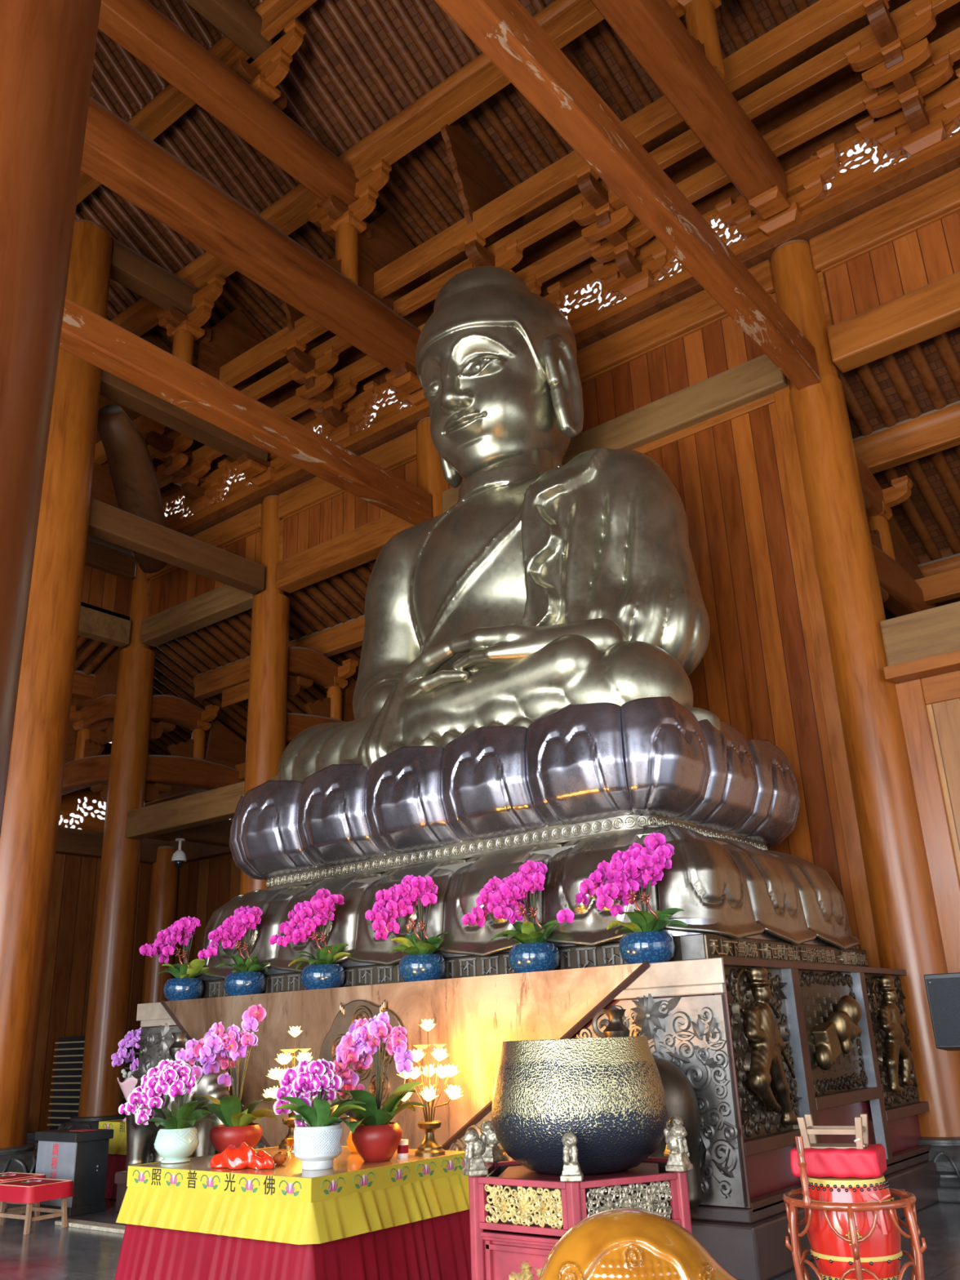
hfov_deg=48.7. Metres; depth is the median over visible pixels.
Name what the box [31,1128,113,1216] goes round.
box
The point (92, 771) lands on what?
beam
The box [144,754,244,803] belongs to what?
beam
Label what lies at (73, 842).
wall plate
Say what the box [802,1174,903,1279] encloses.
drum
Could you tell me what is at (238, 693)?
board
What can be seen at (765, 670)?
wall
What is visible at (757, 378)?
tie beam
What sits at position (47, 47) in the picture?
column
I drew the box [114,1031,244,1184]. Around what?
elephant statue
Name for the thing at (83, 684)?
purlin
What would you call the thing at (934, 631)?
tie beam
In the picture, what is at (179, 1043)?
vase
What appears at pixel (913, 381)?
ceiling
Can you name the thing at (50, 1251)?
floor
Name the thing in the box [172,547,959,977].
wall
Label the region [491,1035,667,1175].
bowl
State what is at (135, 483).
beam
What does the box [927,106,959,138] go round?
panel
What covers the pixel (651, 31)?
cross beam
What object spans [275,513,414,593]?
tie beam
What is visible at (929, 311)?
tie beam
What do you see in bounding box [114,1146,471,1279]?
table cloth
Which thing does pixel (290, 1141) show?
lamp
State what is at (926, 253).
wall panel
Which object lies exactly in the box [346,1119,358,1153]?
gourd
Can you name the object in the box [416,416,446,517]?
column
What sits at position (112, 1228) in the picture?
threshold strip
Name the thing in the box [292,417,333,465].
panel
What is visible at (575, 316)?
panel
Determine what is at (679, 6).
bracket
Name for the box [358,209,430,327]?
board
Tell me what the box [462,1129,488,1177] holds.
figure
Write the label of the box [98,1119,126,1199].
table cloth
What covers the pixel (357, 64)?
ceiling
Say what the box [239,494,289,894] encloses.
column
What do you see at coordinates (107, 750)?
wall
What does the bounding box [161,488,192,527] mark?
panel
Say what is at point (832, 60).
purlin
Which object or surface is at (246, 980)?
potted orchid
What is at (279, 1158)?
fruit
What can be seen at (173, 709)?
beam
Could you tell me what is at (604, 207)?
bracket set
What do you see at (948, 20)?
brackets
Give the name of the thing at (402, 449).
beam
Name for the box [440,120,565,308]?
bracket set
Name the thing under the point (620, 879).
potted orchid
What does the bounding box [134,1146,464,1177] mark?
tabletop
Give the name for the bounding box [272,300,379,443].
bracket set
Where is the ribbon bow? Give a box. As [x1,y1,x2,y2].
[868,1190,890,1234]
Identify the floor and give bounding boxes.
[0,1138,959,1279]
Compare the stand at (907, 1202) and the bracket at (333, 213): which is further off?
the bracket at (333, 213)
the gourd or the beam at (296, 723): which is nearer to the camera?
the gourd
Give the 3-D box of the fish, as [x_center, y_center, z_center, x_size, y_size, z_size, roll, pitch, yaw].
[0.517,1.948,3.063,0.720,0.541,0.508,-7,-21,12]
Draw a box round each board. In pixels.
[197,307,279,408]
[221,675,295,706]
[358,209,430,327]
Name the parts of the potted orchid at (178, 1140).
flower, flower, flower, flower, flower, flower, flower, flower, flower, flower, flower, flower, flower, flower, flower, flower, flower, flower, flower, flower, flower, flower, flower, flower, flower, stem, pot, flower, flower, flower, flower, flower, flower, flower, flower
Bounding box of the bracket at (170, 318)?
[156,273,225,342]
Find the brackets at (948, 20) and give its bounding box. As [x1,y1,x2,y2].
[152,0,959,498]
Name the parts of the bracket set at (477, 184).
cross arm, projecting arm, cross arm, cross arm, cross arm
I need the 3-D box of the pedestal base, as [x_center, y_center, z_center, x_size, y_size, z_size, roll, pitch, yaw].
[0.313,3.688,11.562,6.655,0.230,3.623,-17,-25,35]
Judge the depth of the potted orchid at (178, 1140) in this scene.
7.54 m
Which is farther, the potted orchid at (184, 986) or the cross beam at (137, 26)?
the cross beam at (137, 26)
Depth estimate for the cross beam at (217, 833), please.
22.23 m
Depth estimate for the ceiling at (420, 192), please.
17.64 m
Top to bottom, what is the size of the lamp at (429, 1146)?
0.879 m
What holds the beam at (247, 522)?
attached to the column at (101, 1095)
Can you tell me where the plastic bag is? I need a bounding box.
[209,1142,274,1169]
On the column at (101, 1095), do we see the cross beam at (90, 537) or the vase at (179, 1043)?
the cross beam at (90, 537)
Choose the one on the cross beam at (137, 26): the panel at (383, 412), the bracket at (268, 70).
the bracket at (268, 70)
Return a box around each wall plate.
[55,826,169,864]
[167,132,959,530]
[169,840,231,863]
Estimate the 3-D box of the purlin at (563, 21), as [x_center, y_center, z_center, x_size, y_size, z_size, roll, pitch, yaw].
[1.818,-9.239,15.041,26.900,0.738,0.340,-17,-25,35]
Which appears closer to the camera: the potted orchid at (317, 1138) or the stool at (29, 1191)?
the potted orchid at (317, 1138)
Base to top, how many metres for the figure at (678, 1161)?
0.215 m
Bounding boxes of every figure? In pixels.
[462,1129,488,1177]
[481,1120,503,1163]
[560,1132,583,1182]
[663,1115,689,1157]
[663,1124,693,1172]
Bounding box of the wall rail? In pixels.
[883,649,959,684]
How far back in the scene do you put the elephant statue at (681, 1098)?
7.36 m
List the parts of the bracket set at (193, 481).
cross arm, cross arm, cross arm, projecting arm, projecting arm, cross arm, projecting arm, cross arm, cross arm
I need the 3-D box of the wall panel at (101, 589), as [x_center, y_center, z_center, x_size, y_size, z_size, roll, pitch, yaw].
[-12.231,-2.762,16.636,0.060,1.200,16.000,-17,-25,35]
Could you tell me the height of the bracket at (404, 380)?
0.920 m
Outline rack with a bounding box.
[47,1035,139,1130]
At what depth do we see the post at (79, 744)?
22.39 m
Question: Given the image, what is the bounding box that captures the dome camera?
[171,838,186,868]
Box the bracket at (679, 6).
[666,0,721,21]
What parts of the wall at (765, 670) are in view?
rail, rail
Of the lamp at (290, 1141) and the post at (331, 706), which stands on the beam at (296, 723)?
the post at (331, 706)
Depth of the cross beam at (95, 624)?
21.48 m
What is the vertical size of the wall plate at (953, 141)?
0.240 m
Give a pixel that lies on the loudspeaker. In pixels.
(943, 990)
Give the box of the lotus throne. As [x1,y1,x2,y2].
[194,696,860,981]
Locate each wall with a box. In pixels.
[27,853,152,1133]
[68,645,126,744]
[81,742,168,840]
[91,394,153,508]
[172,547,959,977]
[633,378,959,973]
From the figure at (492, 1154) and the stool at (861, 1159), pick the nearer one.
the stool at (861, 1159)
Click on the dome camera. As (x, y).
(179, 857)
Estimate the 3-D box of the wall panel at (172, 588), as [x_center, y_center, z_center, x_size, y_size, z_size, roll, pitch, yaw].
[-5.581,-1.258,21.340,3.700,1.200,0.110,-17,-25,35]
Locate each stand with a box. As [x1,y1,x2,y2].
[468,1156,692,1279]
[782,1187,927,1279]
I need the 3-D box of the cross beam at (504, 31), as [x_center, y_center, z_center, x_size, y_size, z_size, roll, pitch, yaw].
[1.019,-4.724,9.753,0.290,0.540,10.120,-17,-25,35]
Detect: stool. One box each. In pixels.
[0,1172,45,1225]
[0,1177,73,1235]
[790,1113,887,1178]
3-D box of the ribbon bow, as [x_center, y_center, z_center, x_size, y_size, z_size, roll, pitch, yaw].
[1.650,2.352,4.353,0.092,0.158,0.029,-13,-23,27]
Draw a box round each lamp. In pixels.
[262,1026,314,1148]
[284,1137,293,1154]
[396,1018,463,1156]
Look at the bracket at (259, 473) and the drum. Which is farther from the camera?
the bracket at (259, 473)
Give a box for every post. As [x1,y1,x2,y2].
[64,705,104,764]
[167,704,246,768]
[172,328,194,365]
[303,658,358,721]
[320,222,358,285]
[684,0,724,80]
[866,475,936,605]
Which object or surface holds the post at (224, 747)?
on the beam at (162, 771)
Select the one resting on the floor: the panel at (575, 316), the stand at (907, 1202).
the stand at (907, 1202)
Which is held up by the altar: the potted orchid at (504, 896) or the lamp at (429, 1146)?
the potted orchid at (504, 896)
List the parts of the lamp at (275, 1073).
stem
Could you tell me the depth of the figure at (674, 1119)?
5.93 m
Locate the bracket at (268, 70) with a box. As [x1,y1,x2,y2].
[232,18,306,111]
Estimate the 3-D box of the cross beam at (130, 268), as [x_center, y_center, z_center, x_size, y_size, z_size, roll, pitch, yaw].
[-5.982,-6.587,19.406,0.480,0.650,1.950,-17,-25,35]
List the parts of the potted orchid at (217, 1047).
flower, flower, flower, flower, flower, flower, flower, flower, flower, flower, stem, stem, stem, flower, flower, flower, flower, flower, flower, stem, stem, flower, flower, flower, flower, flower, flower, flower, flower, flower, flower, flower, pot, stem, stem, flower, flower, flower, stem, flower, flower, flower, flower, flower, flower, flower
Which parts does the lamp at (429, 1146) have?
stem, stem, stem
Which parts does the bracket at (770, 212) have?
projecting arm, cross arm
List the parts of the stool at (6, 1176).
leg, leg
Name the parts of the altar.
relief plate, cornice, relief plate, carved panel, frame, carved panel, carved panel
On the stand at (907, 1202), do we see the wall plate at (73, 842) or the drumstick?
the drumstick
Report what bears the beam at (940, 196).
attached to the column at (907, 929)
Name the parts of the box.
lid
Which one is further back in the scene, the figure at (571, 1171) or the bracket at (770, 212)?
the bracket at (770, 212)
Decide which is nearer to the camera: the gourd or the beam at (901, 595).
the gourd
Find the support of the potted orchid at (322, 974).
on the altar
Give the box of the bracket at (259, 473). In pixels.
[235,452,292,487]
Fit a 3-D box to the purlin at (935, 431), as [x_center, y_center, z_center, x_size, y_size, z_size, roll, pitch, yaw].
[4.348,-2.268,15.514,26.900,0.558,0.340,-17,-25,35]
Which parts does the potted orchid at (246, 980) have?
flower, flower, flower, flower, flower, flower, flower, flower, flower, flower, flower, stem, flower, stem, flower, flower, flower, flower, stem, flower, flower, flower, flower, flower, flower, pot, flower, stem, stem, flower, flower, stem, flower, flower, flower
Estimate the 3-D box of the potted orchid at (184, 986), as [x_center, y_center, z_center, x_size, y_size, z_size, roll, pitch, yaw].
[-3.439,3.632,12.061,0.964,0.934,0.587,-15,-24,31]
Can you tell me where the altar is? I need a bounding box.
[115,956,940,1279]
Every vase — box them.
[168,1031,188,1061]
[603,1008,630,1037]
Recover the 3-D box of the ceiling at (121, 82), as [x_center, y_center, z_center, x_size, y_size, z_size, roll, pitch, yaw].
[-2.281,-11.163,15.662,20.722,1.192,1.296,-17,-25,35]
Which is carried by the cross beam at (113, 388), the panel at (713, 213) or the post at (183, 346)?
the post at (183, 346)
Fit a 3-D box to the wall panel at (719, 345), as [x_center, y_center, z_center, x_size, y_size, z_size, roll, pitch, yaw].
[1.746,-3.552,15.960,5.950,1.200,0.110,-17,-25,35]
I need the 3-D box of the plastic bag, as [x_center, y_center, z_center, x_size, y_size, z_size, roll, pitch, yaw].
[-1.547,3.378,6.952,0.540,0.151,0.236,-17,-25,35]
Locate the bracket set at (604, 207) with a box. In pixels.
[551,45,671,297]
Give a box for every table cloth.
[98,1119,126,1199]
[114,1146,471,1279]
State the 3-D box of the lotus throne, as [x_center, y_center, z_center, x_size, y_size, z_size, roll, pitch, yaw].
[0.306,2.601,12.064,6.779,2.225,3.979,-17,-25,35]
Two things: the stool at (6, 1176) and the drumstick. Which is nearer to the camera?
the drumstick
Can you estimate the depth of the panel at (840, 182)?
14.07 m
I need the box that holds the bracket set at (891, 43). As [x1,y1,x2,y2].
[826,0,959,159]
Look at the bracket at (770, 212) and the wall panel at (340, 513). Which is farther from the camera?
the wall panel at (340, 513)
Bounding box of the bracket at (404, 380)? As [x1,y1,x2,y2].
[385,361,427,406]
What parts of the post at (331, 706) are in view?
bracket arm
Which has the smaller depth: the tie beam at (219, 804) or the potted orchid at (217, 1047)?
the potted orchid at (217, 1047)
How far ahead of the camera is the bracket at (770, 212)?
14.25 m
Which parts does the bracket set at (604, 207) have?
cross arm, projecting arm, cross arm, cross arm, projecting arm, cross arm, projecting arm, cross arm, cross arm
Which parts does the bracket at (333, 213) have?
projecting arm, cross arm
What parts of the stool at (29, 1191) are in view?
leg, leg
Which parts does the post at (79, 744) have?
bracket arm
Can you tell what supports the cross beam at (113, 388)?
attached to the column at (35, 777)
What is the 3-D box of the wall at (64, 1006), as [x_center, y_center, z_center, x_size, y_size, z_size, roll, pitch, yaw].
[-14.161,5.410,17.493,0.140,6.340,21.000,-17,-25,35]
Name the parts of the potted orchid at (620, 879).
flower, flower, flower, flower, flower, flower, flower, flower, flower, flower, flower, flower, flower, stem, flower, flower, flower, flower, flower, flower, flower, flower, stem, flower, flower, flower, stem, flower, flower, flower, flower, stem, flower, flower, flower, flower, flower, pot, flower, flower, flower, flower, flower, flower, flower, stem, flower, flower, flower, flower, flower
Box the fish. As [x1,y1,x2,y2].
[538,1208,737,1279]
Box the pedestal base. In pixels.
[200,933,868,998]
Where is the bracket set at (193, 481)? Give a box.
[136,331,231,514]
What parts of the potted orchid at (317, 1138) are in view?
flower, flower, flower, flower, flower, flower, flower, flower, flower, flower, flower, flower, flower, flower, flower, flower, flower, flower, flower, flower, flower, pot, flower, flower, flower, stem, flower, flower, flower, flower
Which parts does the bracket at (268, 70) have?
projecting arm, cross arm, cross arm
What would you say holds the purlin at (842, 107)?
on the wall plate at (953, 141)
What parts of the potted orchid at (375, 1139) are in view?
flower, flower, flower, flower, flower, flower, flower, flower, flower, flower, flower, flower, flower, flower, flower, stem, flower, flower, flower, flower, stem, flower, stem, flower, flower, flower, flower, stem, stem, flower, stem, flower, flower, flower, pot, flower, flower, flower, flower, flower, flower, stem, flower, flower, flower, flower, flower, flower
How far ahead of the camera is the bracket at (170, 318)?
19.55 m
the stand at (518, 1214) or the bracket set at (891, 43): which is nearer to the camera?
the stand at (518, 1214)
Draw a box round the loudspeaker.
[924,972,959,1050]
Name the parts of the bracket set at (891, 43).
cross arm, projecting arm, cross arm, cross arm, projecting arm, cross arm, cross arm, projecting arm, cross arm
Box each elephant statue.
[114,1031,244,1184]
[501,1008,702,1208]
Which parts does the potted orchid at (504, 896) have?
flower, flower, flower, flower, flower, flower, flower, flower, flower, flower, flower, flower, flower, flower, flower, flower, flower, flower, flower, flower, flower, flower, stem, flower, flower, flower, flower, flower, flower, flower, stem, flower, stem, flower, stem, flower, stem, stem, pot, flower, flower, flower, flower, flower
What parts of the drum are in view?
ring plate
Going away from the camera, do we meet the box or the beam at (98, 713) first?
the box
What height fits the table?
0.800 m
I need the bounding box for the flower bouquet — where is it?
[111,1026,141,1120]
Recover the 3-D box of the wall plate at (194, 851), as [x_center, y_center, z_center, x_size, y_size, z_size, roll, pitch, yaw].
[4.544,1.461,17.154,31.300,0.550,0.300,-17,-25,35]
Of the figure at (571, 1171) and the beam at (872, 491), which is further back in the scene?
the beam at (872, 491)
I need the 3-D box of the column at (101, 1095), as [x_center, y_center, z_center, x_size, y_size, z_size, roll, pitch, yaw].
[-7.016,3.665,20.858,1.525,11.450,1.525,-17,-25,35]
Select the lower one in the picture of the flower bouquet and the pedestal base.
the flower bouquet
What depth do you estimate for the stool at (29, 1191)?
10.29 m
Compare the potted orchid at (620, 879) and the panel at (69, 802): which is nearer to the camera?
the potted orchid at (620, 879)
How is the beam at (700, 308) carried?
attached to the column at (429, 473)
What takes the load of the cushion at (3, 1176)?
on the stool at (6, 1176)
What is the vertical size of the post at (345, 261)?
1.170 m
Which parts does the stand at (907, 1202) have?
leg, arched rail, leg, arched rail, arched rail, arched rail, arched rail, leg, arched rail, arched rail, arched rail, leg, arched rail, arched rail, leg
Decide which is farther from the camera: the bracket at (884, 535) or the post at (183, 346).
the post at (183, 346)
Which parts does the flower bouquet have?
flower, flower, flower, flower, flower, flower, flower, flower, flower, flower, flower, flower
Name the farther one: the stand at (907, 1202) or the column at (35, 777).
the column at (35, 777)
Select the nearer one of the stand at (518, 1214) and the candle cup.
the stand at (518, 1214)
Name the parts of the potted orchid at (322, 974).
flower, flower, flower, flower, flower, flower, flower, flower, flower, flower, flower, flower, stem, flower, flower, flower, flower, flower, flower, flower, flower, flower, flower, stem, flower, flower, stem, pot, flower, flower, flower, flower, stem, flower, flower, flower, flower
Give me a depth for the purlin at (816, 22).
15.86 m
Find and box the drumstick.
[795,1135,812,1205]
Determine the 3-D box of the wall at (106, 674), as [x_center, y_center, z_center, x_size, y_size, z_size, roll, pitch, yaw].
[-8.792,1.226,23.226,4.200,2.600,0.060,-17,-25,35]
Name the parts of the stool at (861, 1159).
leg, leg, leg, leg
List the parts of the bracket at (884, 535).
bracket arm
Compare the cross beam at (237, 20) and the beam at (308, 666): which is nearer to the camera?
the cross beam at (237, 20)
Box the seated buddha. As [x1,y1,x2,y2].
[278,266,720,782]
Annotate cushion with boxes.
[0,1173,45,1181]
[0,1178,69,1187]
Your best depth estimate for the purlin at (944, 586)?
14.77 m
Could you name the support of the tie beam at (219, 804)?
attached to the column at (101, 1095)
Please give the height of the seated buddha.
7.210 m
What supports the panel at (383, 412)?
on the wall plate at (953, 141)
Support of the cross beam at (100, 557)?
attached to the wall panel at (101, 589)
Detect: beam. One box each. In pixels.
[59,297,431,524]
[62,754,111,802]
[78,605,131,647]
[79,693,115,739]
[80,96,421,371]
[84,539,136,580]
[87,534,134,556]
[88,497,265,594]
[97,0,359,206]
[97,404,167,573]
[99,369,268,462]
[110,236,199,315]
[125,781,244,839]
[140,584,258,647]
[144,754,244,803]
[145,503,262,579]
[149,694,204,741]
[153,819,232,847]
[183,0,272,60]
[269,774,278,780]
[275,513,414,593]
[277,429,416,518]
[285,712,344,747]
[287,646,341,697]
[434,0,820,390]
[441,354,788,513]
[577,259,774,381]
[590,0,786,203]
[808,167,959,271]
[826,271,959,373]
[855,454,886,517]
[871,544,937,617]
[880,600,959,666]
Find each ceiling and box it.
[74,326,959,759]
[75,0,555,320]
[89,0,260,118]
[109,0,819,368]
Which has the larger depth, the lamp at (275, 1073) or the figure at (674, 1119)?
the lamp at (275, 1073)
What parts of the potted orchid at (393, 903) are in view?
flower, flower, flower, flower, flower, flower, flower, flower, flower, flower, flower, flower, flower, flower, flower, flower, stem, flower, flower, stem, flower, flower, stem, flower, flower, flower, flower, flower, flower, stem, flower, stem, flower, flower, flower, stem, flower, pot, stem, flower, flower, stem, flower, flower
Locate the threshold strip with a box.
[54,1218,125,1233]
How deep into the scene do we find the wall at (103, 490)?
22.67 m
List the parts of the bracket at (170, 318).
projecting arm, cross arm, cross arm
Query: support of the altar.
on the floor
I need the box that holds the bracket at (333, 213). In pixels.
[307,158,391,239]
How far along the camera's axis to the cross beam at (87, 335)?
14.22 m
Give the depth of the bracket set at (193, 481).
21.57 m
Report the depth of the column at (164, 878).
25.11 m
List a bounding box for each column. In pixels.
[0,0,101,836]
[0,218,112,1173]
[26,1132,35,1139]
[35,560,155,1149]
[139,845,178,1027]
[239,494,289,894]
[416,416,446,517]
[770,239,959,1203]
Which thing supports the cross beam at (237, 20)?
attached to the ceiling at (121, 82)
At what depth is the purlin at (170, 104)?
17.81 m
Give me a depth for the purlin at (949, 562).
15.88 m
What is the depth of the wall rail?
11.66 m
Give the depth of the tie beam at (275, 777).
18.09 m
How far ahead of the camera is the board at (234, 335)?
20.66 m
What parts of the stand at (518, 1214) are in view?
corner post, rail, panel, corner post, rail, panel, rail, panel, corner post, rail, rail, corner post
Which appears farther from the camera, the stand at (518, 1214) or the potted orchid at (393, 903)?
the potted orchid at (393, 903)
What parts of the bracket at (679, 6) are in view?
cross arm, projecting arm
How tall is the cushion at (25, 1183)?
0.018 m
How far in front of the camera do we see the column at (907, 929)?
11.88 m
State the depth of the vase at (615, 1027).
7.85 m
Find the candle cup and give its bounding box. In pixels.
[397,1138,408,1158]
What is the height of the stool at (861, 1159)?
0.238 m
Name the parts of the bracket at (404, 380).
cross arm, cross arm, projecting arm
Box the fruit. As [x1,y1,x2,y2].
[272,1151,286,1164]
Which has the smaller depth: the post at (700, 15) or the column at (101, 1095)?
the post at (700, 15)
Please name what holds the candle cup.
on the tabletop
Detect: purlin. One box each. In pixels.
[71,669,96,699]
[76,0,317,204]
[93,0,862,464]
[110,0,604,337]
[144,568,959,806]
[146,0,959,459]
[155,26,959,488]
[193,400,959,699]
[917,552,959,577]
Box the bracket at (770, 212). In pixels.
[715,142,840,239]
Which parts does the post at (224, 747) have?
bracket arm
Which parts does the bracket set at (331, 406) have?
cross arm, cross arm, cross arm, projecting arm, projecting arm, cross arm, projecting arm, cross arm, cross arm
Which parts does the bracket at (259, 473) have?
projecting arm, cross arm, cross arm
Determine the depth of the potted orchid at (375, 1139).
7.15 m
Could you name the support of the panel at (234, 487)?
on the wall plate at (953, 141)
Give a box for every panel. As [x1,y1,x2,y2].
[58,789,105,832]
[81,565,133,618]
[144,528,261,618]
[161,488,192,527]
[204,460,253,505]
[279,457,417,561]
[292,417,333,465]
[346,381,413,433]
[446,292,776,489]
[555,271,625,325]
[641,194,744,285]
[784,124,909,199]
[817,206,959,328]
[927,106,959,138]
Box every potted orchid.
[118,1058,217,1163]
[138,915,208,1000]
[174,1004,280,1153]
[197,905,270,995]
[269,888,350,990]
[273,1057,366,1170]
[329,1011,426,1162]
[364,874,448,982]
[461,860,559,973]
[556,832,688,964]
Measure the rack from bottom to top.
1.900 m

